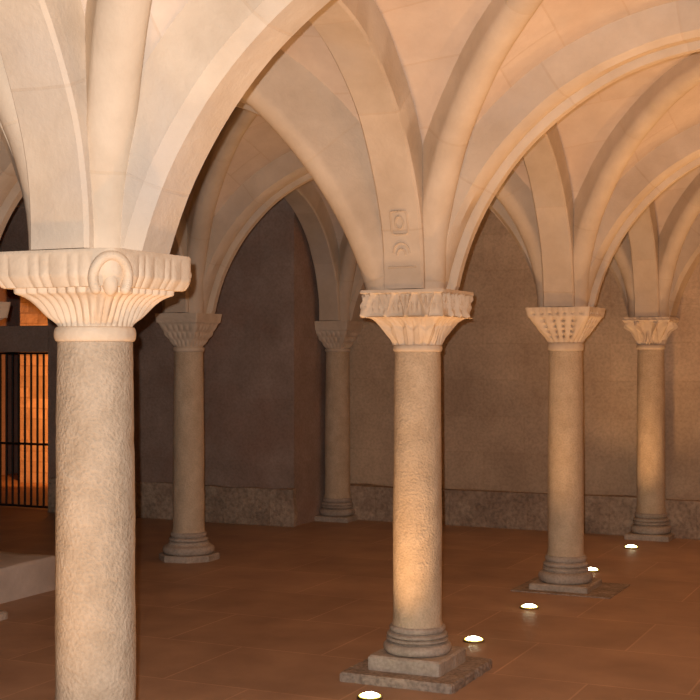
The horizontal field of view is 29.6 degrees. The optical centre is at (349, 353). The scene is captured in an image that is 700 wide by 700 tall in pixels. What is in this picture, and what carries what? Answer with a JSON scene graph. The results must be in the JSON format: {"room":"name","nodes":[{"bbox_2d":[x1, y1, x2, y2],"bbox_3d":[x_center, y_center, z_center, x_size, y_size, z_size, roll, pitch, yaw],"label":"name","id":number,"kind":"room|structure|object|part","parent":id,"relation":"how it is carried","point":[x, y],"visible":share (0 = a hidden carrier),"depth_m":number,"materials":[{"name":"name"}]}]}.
{"room":"church","nodes":[
{"label":"church","id":0,"kind":"room"},
{"bbox_2d":[0,287,17,474],"bbox_3d":[-5.343,-0.212,17.837,0.256,3.825,2.376,0,0,25],"label":"wall","id":1,"kind":"structure","parent":0,"point":[6,295],"depth_m":18.70,"materials":[{"name":"stone"}]},
{"bbox_2d":[18,295,19,325],"bbox_3d":[-2.487,-0.212,17.976,5.444,3.825,0.286,0,0,25],"label":"wall","id":2,"kind":"structure","parent":0,"point":[18,295],"depth_m":18.86,"materials":[{"name":"stone"}]},
{"bbox_2d":[16,196,24,207],"bbox_3d":[-5.099,-1.154,14.304,3.368,1.692,3.020,0,0,25],"label":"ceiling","id":3,"kind":"structure","parent":0,"point":[20,204],"depth_m":14.37,"materials":[{"name":"stone"}]},
{"bbox_2d":[20,296,47,483],"bbox_3d":[-2.534,-0.212,16.798,3.894,3.825,0.286,0,0,25],"label":"wall","id":4,"kind":"structure","parent":0,"point":[30,315],"depth_m":17.40,"materials":[{"name":"stone"}]},
{"bbox_2d":[0,197,325,525],"bbox_3d":[-2.646,-0.212,14.639,5.156,3.825,1.145,0,0,25],"label":"wall","id":5,"kind":"structure","parent":0,"point":[264,363],"depth_m":13.30,"materials":[{"name":"paint"}]},
{"bbox_2d":[0,325,47,351],"bbox_3d":[-4.207,-0.161,14.829,2.190,0.287,0.172,0,0,25],"label":"lintel","id":6,"kind":"object","parent":5,"relation":"attached to","point":[12,338],"visible":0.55,"depth_m":14.43,"materials":[{"name":"wood"}]},
{"bbox_2d":[0,473,699,699],"bbox_3d":[-1.239,1.768,7.762,16.973,0.136,17.749,0,0,25],"label":"floor","id":7,"kind":"structure","parent":0,"point":[282,612],"depth_m":8.50,"materials":[{"name":"tile"}]},
{"bbox_2d":[0,302,10,620],"bbox_3d":[-2.545,0.685,8.370,0.564,2.030,0.564,0,0,25],"label":"column","id":8,"kind":"structure","parent":7,"relation":"on","point":[4,306],"depth_m":8.46,"materials":[{"name":"stone"}]},
{"bbox_2d":[0,551,54,603],"bbox_3d":[-3.169,1.576,9.508,1.886,0.249,0.967,0,0,25],"label":"stone block","id":9,"kind":"object","parent":7,"relation":"on","point":[21,575],"visible":0.98,"depth_m":9.28,"materials":[{"name":"beige stone"}]},
{"bbox_2d":[0,248,191,699],"bbox_3d":[-0.851,0.685,4.423,0.621,2.030,0.625,0,0,25],"label":"column","id":10,"kind":"structure","parent":7,"relation":"on","point":[95,297],"depth_m":4.30,"materials":[{"name":"stone"}]},
{"bbox_2d":[0,122,23,198],"bbox_3d":[-2.303,-1.026,5.099,3.307,1.402,0.235,0,0,25],"label":"arch","id":11,"kind":"object","parent":10,"relation":"on","point":[2,133],"visible":0.06,"depth_m":4.46,"materials":[{"name":"stone"}]},
{"bbox_2d":[0,0,93,250],"bbox_3d":[-1.455,-1.076,3.126,0.234,1.491,2.927,0,0,25],"label":"arch","id":12,"kind":"object","parent":10,"relation":"on","point":[42,42],"visible":0.79,"depth_m":4.17,"materials":[{"name":"stone"}]},
{"bbox_2d":[120,0,329,253],"bbox_3d":[0.601,-0.950,3.747,3.243,1.250,0.233,0,0,25],"label":"arch","id":13,"kind":"object","parent":10,"relation":"on","point":[212,52],"visible":0.84,"depth_m":4.18,"materials":[{"name":"stone"}]},
{"bbox_2d":[47,478,295,526],"bbox_3d":[-1.880,1.511,13.610,2.971,0.378,0.096,0,0,25],"label":"stone ledge","id":14,"kind":"object","parent":7,"relation":"on","point":[264,506],"visible":0.65,"depth_m":13.26,"materials":[{"name":"grey stone"}]},
{"bbox_2d":[155,313,221,562],"bbox_3d":[-1.332,0.685,10.965,0.469,2.030,0.470,0,0,17],"label":"column","id":15,"kind":"structure","parent":7,"relation":"on","point":[188,333],"depth_m":10.85,"materials":[{"name":"stone"}]},
{"bbox_2d":[164,210,188,312],"bbox_3d":[-1.940,-1.078,9.668,0.235,1.494,2.927,0,0,25],"label":"arch","id":16,"kind":"object","parent":15,"relation":"on","point":[178,303],"visible":0.07,"depth_m":10.73,"materials":[{"name":"stone"}]},
{"bbox_3d":[-1.336,1.560,10.966,0.430,0.178,0.430,0,0,0],"label":"moulding","id":17,"kind":"part","parent":15,"relation":"part of","materials":[{"name":"stone"}]},
{"bbox_2d":[315,321,362,522],"bbox_3d":[-0.128,0.685,13.561,0.414,2.030,0.413,0,0,25],"label":"column","id":18,"kind":"structure","parent":7,"relation":"on","point":[337,337],"depth_m":13.45,"materials":[{"name":"stone"}]},
{"bbox_2d":[284,181,340,320],"bbox_3d":[-0.733,-1.079,12.263,0.234,1.496,2.927,0,0,25],"label":"arch","id":19,"kind":"object","parent":18,"relation":"on","point":[305,200],"visible":0.42,"depth_m":13.17,"materials":[{"name":"stone"}]},
{"bbox_3d":[-0.128,1.560,13.561,0.367,0.178,0.370,0,0,0],"label":"moulding","id":20,"kind":"part","parent":18,"relation":"part of","materials":[{"name":"stone"}]},
{"bbox_2d":[357,692,382,699],"bbox_3d":[0.098,1.687,6.536,0.132,0.027,0.132,0,0,0],"label":"uplight","id":21,"kind":"object","parent":7,"relation":"on","point":[367,695],"visible":1,"depth_m":6.51,"materials":[{"name":"metal"}]},
{"bbox_2d":[340,289,491,693],"bbox_3d":[0.357,0.685,7.019,0.640,2.030,0.643,0,0,25],"label":"column","id":22,"kind":"structure","parent":7,"relation":"on","point":[417,653],"depth_m":6.90,"materials":[{"name":"stone"}]},
{"bbox_2d":[0,98,258,237],"bbox_3d":[-1.094,-1.026,7.694,3.307,1.402,0.234,0,0,25],"label":"arch","id":23,"kind":"object","parent":22,"relation":"on","point":[10,190],"visible":0.09,"depth_m":8.14,"materials":[{"name":"stone"}]},
{"bbox_2d":[309,0,424,288],"bbox_3d":[-0.247,-1.078,5.721,0.236,1.494,2.927,0,0,25],"label":"arch","id":24,"kind":"object","parent":22,"relation":"on","point":[356,34],"visible":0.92,"depth_m":6.59,"materials":[{"name":"stone"}]},
{"bbox_3d":[0.357,1.504,7.019,0.363,0.144,0.364,0,0,0],"label":"moulding","id":25,"kind":"part","parent":22,"relation":"part of","materials":[{"name":"stone"}]},
{"bbox_2d":[445,0,699,289],"bbox_3d":[1.809,-1.027,6.342,3.307,1.404,0.234,0,0,25],"label":"arch","id":26,"kind":"object","parent":22,"relation":"on","point":[620,48],"visible":0.88,"depth_m":6.64,"materials":[{"name":"stone"}]},
{"bbox_2d":[463,636,484,642],"bbox_3d":[0.732,1.687,7.829,0.132,0.027,0.132,0,0,0],"label":"uplight","id":27,"kind":"object","parent":7,"relation":"on","point":[472,639],"visible":1,"depth_m":7.80,"materials":[{"name":"metal"}]},
{"bbox_2d":[350,484,699,539],"bbox_3d":[4.215,1.518,11.682,9.766,0.364,0.164,0,0,25],"label":"stone ledge","id":28,"kind":"object","parent":7,"relation":"on","point":[610,515],"visible":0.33,"depth_m":12.82,"materials":[{"name":"grey stone"}]},
{"bbox_2d":[519,604,538,609],"bbox_3d":[1.198,1.687,8.844,0.132,0.027,0.132,0,0,0],"label":"uplight","id":29,"kind":"object","parent":7,"relation":"on","point":[525,606],"visible":1,"depth_m":8.81,"materials":[{"name":"metal"}]},
{"bbox_2d":[511,577,629,598],"bbox_3d":[1.603,1.697,9.597,0.720,0.007,0.601,0,0,25],"label":"paving slab","id":30,"kind":"object","parent":7,"relation":"on","point":[606,590],"visible":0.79,"depth_m":9.45,"materials":[{"name":"stone"}]},
{"bbox_2d":[525,307,604,593],"bbox_3d":[1.567,0.685,9.613,0.481,2.030,0.481,0,0,25],"label":"column","id":31,"kind":"structure","parent":30,"relation":"on","point":[565,330],"depth_m":9.50,"materials":[{"name":"stone"}]},
{"bbox_2d":[203,150,534,313],"bbox_3d":[0.115,-1.026,10.289,3.307,1.401,0.234,0,0,25],"label":"arch","id":32,"kind":"object","parent":31,"relation":"on","point":[258,194],"visible":0.48,"depth_m":10.65,"materials":[{"name":"stone"}]},
{"bbox_2d":[522,124,574,306],"bbox_3d":[0.963,-1.078,8.316,0.234,1.494,2.927,0,0,25],"label":"arch","id":33,"kind":"object","parent":31,"relation":"on","point":[545,163],"visible":0.31,"depth_m":9.28,"materials":[{"name":"stone"}]},
{"bbox_3d":[1.566,1.553,9.613,0.392,0.192,0.392,0,0,0],"label":"moulding","id":34,"kind":"part","parent":31,"relation":"part of","materials":[{"name":"stone"}]},
{"bbox_2d":[588,123,699,306],"bbox_3d":[3.018,-1.026,8.938,3.307,1.402,0.234,0,0,25],"label":"arch","id":35,"kind":"object","parent":31,"relation":"on","point":[679,155],"visible":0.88,"depth_m":9.32,"materials":[{"name":"stone"}]},
{"bbox_2d":[588,567,599,571],"bbox_3d":[1.886,1.687,10.352,0.132,0.027,0.132,0,0,0],"label":"uplight","id":36,"kind":"object","parent":7,"relation":"on","point":[591,569],"visible":0.7,"depth_m":10.32,"materials":[{"name":"metal"}]},
{"bbox_2d":[624,545,638,548],"bbox_3d":[2.459,1.687,11.576,0.132,0.027,0.132,0,0,0],"label":"uplight","id":37,"kind":"object","parent":7,"relation":"on","point":[627,546],"visible":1,"depth_m":11.54,"materials":[{"name":"metal"}]},
{"bbox_2d":[622,317,678,541],"bbox_3d":[2.775,0.685,12.209,0.460,2.030,0.460,0,0,25],"label":"column","id":38,"kind":"structure","parent":7,"relation":"on","point":[650,521],"depth_m":12.09,"materials":[{"name":"stone"}]},
{"bbox_2d":[349,256,628,321],"bbox_3d":[1.357,-1.026,12.956,3.308,1.402,0.392,0,0,25],"label":"arch","id":39,"kind":"object","parent":38,"relation":"on","point":[358,284],"visible":0.16,"depth_m":13.35,"materials":[{"name":"stone"}]},
{"bbox_2d":[628,201,659,316],"bbox_3d":[2.172,-1.078,10.911,0.234,1.494,2.927,0,0,25],"label":"arch","id":40,"kind":"object","parent":38,"relation":"on","point":[643,236],"visible":0.23,"depth_m":11.94,"materials":[{"name":"stone"}]},
{"bbox_3d":[2.776,1.556,12.208,0.366,0.187,0.367,0,0,0],"label":"moulding","id":41,"kind":"part","parent":38,"relation":"part of","materials":[{"name":"stone"}]},
{"bbox_2d":[669,213,699,317],"bbox_3d":[4.260,-1.027,11.604,3.308,1.404,0.392,0,0,25],"label":"arch","id":42,"kind":"object","parent":38,"relation":"on","point":[689,257],"visible":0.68,"depth_m":11.99,"materials":[{"name":"stone"}]},
{"bbox_2d":[0,0,699,247],"bbox_3d":[0.358,-1.157,7.018,6.536,1.687,11.596,0,0,25],"label":"ceiling","id":43,"kind":"structure","parent":0,"point":[429,37],"depth_m":6.64,"materials":[{"name":"paint"}]},
{"bbox_2d":[85,0,151,247],"bbox_3d":[-0.004,-1.168,2.450,0.172,1.678,4.338,0,0,-23],"label":"rib","id":44,"kind":"object","parent":43,"relation":"attached to","point":[115,30],"visible":0.77,"depth_m":4.14,"materials":[{"name":"stone"}]},
{"bbox_2d":[186,107,257,312],"bbox_3d":[-0.489,-1.169,8.992,0.170,1.679,4.338,0,0,-23],"label":"rib","id":45,"kind":"object","parent":43,"relation":"attached to","point":[216,164],"visible":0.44,"depth_m":10.40,"materials":[{"name":"stone"}]},
{"bbox_2d":[242,49,450,289],"bbox_3d":[-1.698,-1.239,6.397,4.632,1.828,0.169,0,0,-17],"label":"arch","id":46,"kind":"object","parent":43,"relation":"attached to","point":[319,129],"visible":0.48,"depth_m":6.81,"materials":[{"name":"stone"}]},
{"bbox_2d":[336,233,356,320],"bbox_3d":[0.721,-1.168,11.588,0.171,1.678,4.338,0,0,-23],"label":"rib","id":47,"kind":"object","parent":43,"relation":"attached to","point":[347,260],"visible":0.2,"depth_m":13.29,"materials":[{"name":"stone"}]},
{"bbox_2d":[206,232,633,316],"bbox_3d":[0.720,-1.168,11.587,4.338,1.678,0.168,0,0,-17],"label":"rib","id":48,"kind":"object","parent":43,"relation":"attached to","point":[622,255],"visible":0.14,"depth_m":12.07,"materials":[{"name":"stone"}]},
{"bbox_2d":[423,0,542,288],"bbox_3d":[1.205,-1.169,5.045,0.171,1.679,4.338,0,0,-23],"label":"rib","id":49,"kind":"object","parent":43,"relation":"attached to","point":[456,113],"visible":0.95,"depth_m":6.53,"materials":[{"name":"stone"}]},
{"bbox_2d":[495,169,542,306],"bbox_3d":[-0.489,-1.169,8.991,4.338,1.680,0.169,0,0,-17],"label":"rib","id":50,"kind":"object","parent":43,"relation":"attached to","point":[515,196],"visible":0.19,"depth_m":9.45,"materials":[{"name":"stone"}]},
{"bbox_2d":[573,51,699,306],"bbox_3d":[2.413,-1.167,7.640,0.168,1.677,4.338,0,0,-23],"label":"rib","id":51,"kind":"object","parent":43,"relation":"attached to","point":[597,188],"visible":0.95,"depth_m":8.97,"materials":[{"name":"stone"}]},
{"bbox_2d":[658,172,699,316],"bbox_3d":[3.623,-1.168,10.235,0.172,1.678,4.338,0,0,-23],"label":"rib","id":52,"kind":"object","parent":43,"relation":"attached to","point":[673,234],"visible":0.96,"depth_m":11.82,"materials":[{"name":"stone"}]},
{"bbox_2d":[349,208,699,499],"bbox_3d":[4.384,-0.212,11.870,9.992,3.825,0.344,0,0,25],"label":"wall","id":53,"kind":"structure","parent":0,"point":[495,363],"depth_m":12.98,"materials":[{"name":"paint"}]},
{"bbox_3d":[-2.907,-1.162,3.802,4.167,1.677,4.020,0,0,0],"label":"ceiling","id":54,"kind":"structure","parent":0,"visible":0},
{"bbox_2d":[0,52,31,250],"bbox_3d":[-2.907,-1.167,3.802,4.338,1.677,0.169,0,0,-17],"label":"rib","id":55,"kind":"object","parent":54,"relation":"attached to","point":[8,115],"visible":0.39,"depth_m":4.30,"materials":[{"name":"stone"}]},
{"bbox_3d":[-5.549,-0.213,15.991,1.616,3.825,1.565,0,0,0],"label":"wall","id":56,"kind":"structure","parent":0,"visible":0},
{"bbox_2d":[0,352,47,508],"bbox_3d":[-4.207,0.834,14.829,2.152,1.698,0.034,0,0,25],"label":"iron gate","id":57,"kind":"object","parent":56,"relation":"attached to","point":[6,442],"visible":0.96,"depth_m":14.55,"materials":[{"name":"black metal"}]}
]}

